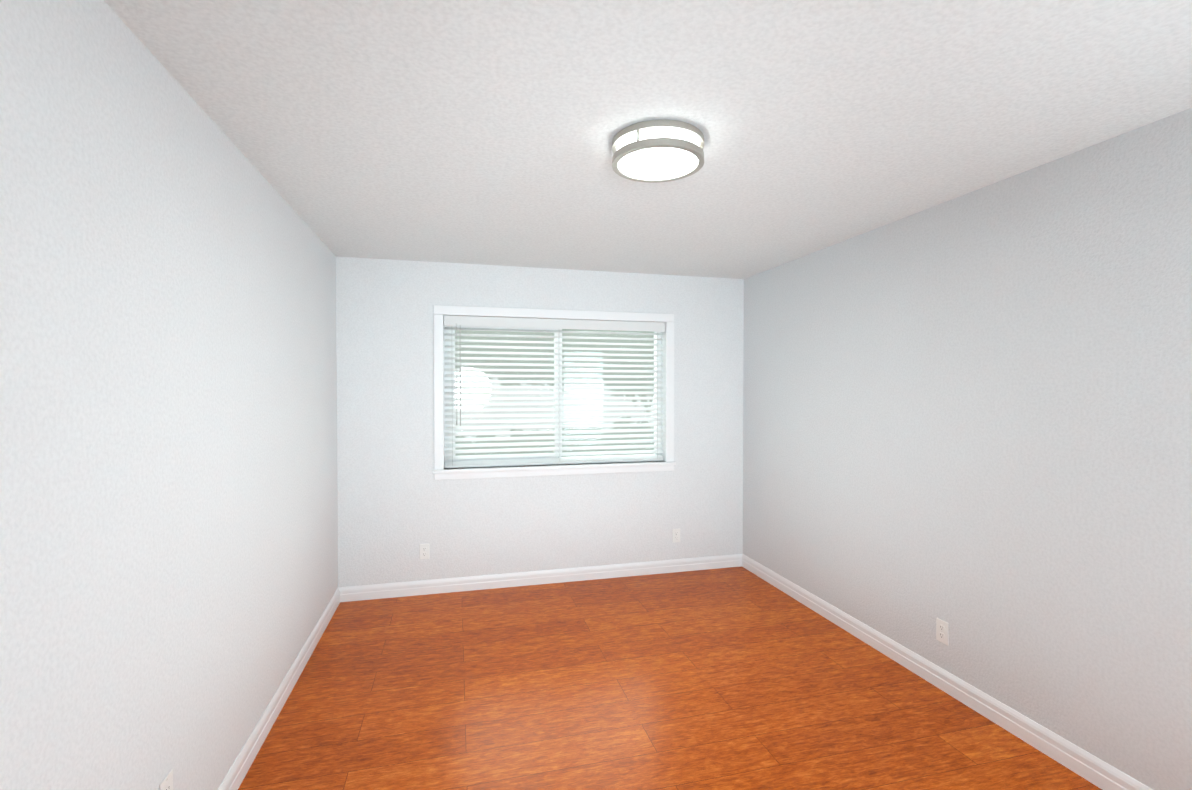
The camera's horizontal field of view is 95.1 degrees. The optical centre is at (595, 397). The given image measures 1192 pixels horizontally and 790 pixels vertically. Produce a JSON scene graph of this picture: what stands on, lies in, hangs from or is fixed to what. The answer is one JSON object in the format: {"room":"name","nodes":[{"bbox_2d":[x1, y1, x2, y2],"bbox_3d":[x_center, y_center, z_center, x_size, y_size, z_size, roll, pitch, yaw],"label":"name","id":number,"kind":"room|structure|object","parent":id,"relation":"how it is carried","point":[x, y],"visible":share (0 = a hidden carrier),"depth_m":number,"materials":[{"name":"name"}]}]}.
{"room":"empty bedroom","nodes":[
{"label":"empty bedroom","id":0,"kind":"room"},
{"bbox_2d":[0,0,337,789],"bbox_3d":[-1.315,0.263,1.524,0.160,2.440,5.070,0,1,-14],"label":"wall","id":1,"kind":"structure","parent":0,"point":[168,470],"depth_m":1.46,"materials":[{"name":"white paint"}]},
{"bbox_2d":[159,769,172,789],"bbox_3d":[-1.237,1.147,1.569,0.007,0.114,0.070,0,1,-14],"label":"outlet","id":2,"kind":"object","parent":1,"relation":"attached to","point":[166,783],"visible":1,"depth_m":1.57,"materials":[{"name":"white plastic"}]},
{"bbox_2d":[218,587,341,789],"bbox_3d":[-1.231,1.431,1.564,0.014,0.102,4.750,0,1,-14],"label":"baseboard","id":3,"kind":"structure","parent":1,"relation":"attached to","point":[239,769],"depth_m":2.49,"materials":[{"name":"white paint"}]},
{"bbox_2d":[336,256,743,586],"bbox_3d":[-0.307,0.219,4.317,3.180,2.440,0.160,0,1,-14],"label":"wall","id":4,"kind":"structure","parent":0,"point":[398,504],"depth_m":4.15,"materials":[{"name":"white paint"}]},
{"bbox_2d":[419,544,428,559],"bbox_3d":[-1.260,1.129,4.000,0.070,0.114,0.007,0,1,-14],"label":"electrical outlet","id":5,"kind":"object","parent":4,"relation":"attached to","point":[423,551],"visible":1,"depth_m":4.00,"materials":[{"name":"white plastic"}]},
{"bbox_2d":[342,554,741,601],"bbox_3d":[-0.286,1.389,4.251,3.120,0.102,0.014,0,1,-14],"label":"baseboard","id":6,"kind":"structure","parent":4,"relation":"attached to","point":[436,586],"depth_m":4.19,"materials":[{"name":"white paint"}]},
{"bbox_2d":[444,326,660,466],"bbox_3d":[-0.307,-0.046,4.351,1.750,1.140,0.065,0,1,-14],"label":"sliding window","id":7,"kind":"structure","parent":4,"relation":"in","point":[454,378],"depth_m":4.30,"materials":[{"name":"clear glass"}]},
{"bbox_2d":[444,315,664,467],"bbox_3d":[-0.287,-0.046,4.273,1.742,1.134,0.079,0,1,-14],"label":"window blinds","id":8,"kind":"object","parent":7,"relation":"attached to","point":[507,322],"visible":0.9,"depth_m":4.26,"materials":[{"name":"white plastic"}]},
{"bbox_2d":[433,305,673,469],"bbox_3d":[-0.276,-0.079,4.228,1.886,1.208,0.018,0,1,-14],"label":"window frame","id":9,"kind":"structure","parent":4,"relation":"in","point":[439,311],"depth_m":4.15,"materials":[{"name":"white paint"}]},
{"bbox_2d":[432,461,675,479],"bbox_3d":[-0.283,0.562,4.266,1.910,0.075,0.110,0,1,-14],"label":"window sill","id":10,"kind":"structure","parent":4,"relation":"attached to","point":[527,470],"depth_m":4.21,"materials":[{"name":"white paint"}]},
{"bbox_2d":[672,528,679,542],"bbox_3d":[0.663,1.137,4.493,0.070,0.114,0.007,0,1,-14],"label":"electrical outlet","id":11,"kind":"object","parent":4,"relation":"attached to","point":[675,535],"visible":1,"depth_m":4.49,"materials":[{"name":"white plastic"}]},
{"bbox_2d":[104,0,1191,278],"bbox_3d":[0.302,-1.038,1.919,3.500,0.150,5.070,0,1,-14],"label":"ceiling","id":12,"kind":"structure","parent":0,"point":[482,132],"depth_m":1.80,"materials":[{"name":"white paint"}]},
{"bbox_2d":[612,120,703,182],"bbox_3d":[0.233,-0.921,2.052,0.344,0.089,0.344,0,1,-14],"label":"ceiling light","id":13,"kind":"object","parent":12,"relation":"attached to","point":[653,151],"visible":1,"depth_m":1.97,"materials":[{"name":"silver metal"}]},
{"bbox_2d":[238,566,1101,789],"bbox_3d":[0.302,1.536,1.959,3.500,0.120,5.070,0,1,-14],"label":"floor","id":14,"kind":"structure","parent":0,"point":[736,678],"depth_m":2.60,"materials":[{"name":"brown wood"}]},
{"bbox_2d":[743,108,1191,789],"bbox_3d":[1.920,0.250,2.354,0.160,2.440,5.070,0,1,-14],"label":"wall","id":15,"kind":"structure","parent":0,"point":[967,418],"depth_m":2.38,"materials":[{"name":"white paint"}]},
{"bbox_2d":[936,618,948,645],"bbox_3d":[1.739,1.174,2.736,0.007,0.114,0.070,0,1,-14],"label":"outlet","id":16,"kind":"object","parent":15,"relation":"attached to","point":[942,631],"visible":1,"depth_m":2.73,"materials":[{"name":"white plastic"}]},
{"bbox_2d":[742,554,1152,789],"bbox_3d":[1.836,1.419,2.350,0.014,0.102,4.750,0,1,-14],"label":"baseboard","id":17,"kind":"structure","parent":15,"relation":"attached to","point":[1093,769],"depth_m":2.57,"materials":[{"name":"white paint"}]},
{"label":"outside","id":18,"kind":"structure","parent":0,"visible":0},
{"bbox_2d":[455,329,653,456],"bbox_3d":[-1.492,-1.127,8.555,21.000,11.000,0.001,0,1,-14],"label":"window glass","id":19,"kind":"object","parent":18,"point":[549,367],"depth_m":8.77,"materials":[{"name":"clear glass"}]}
]}

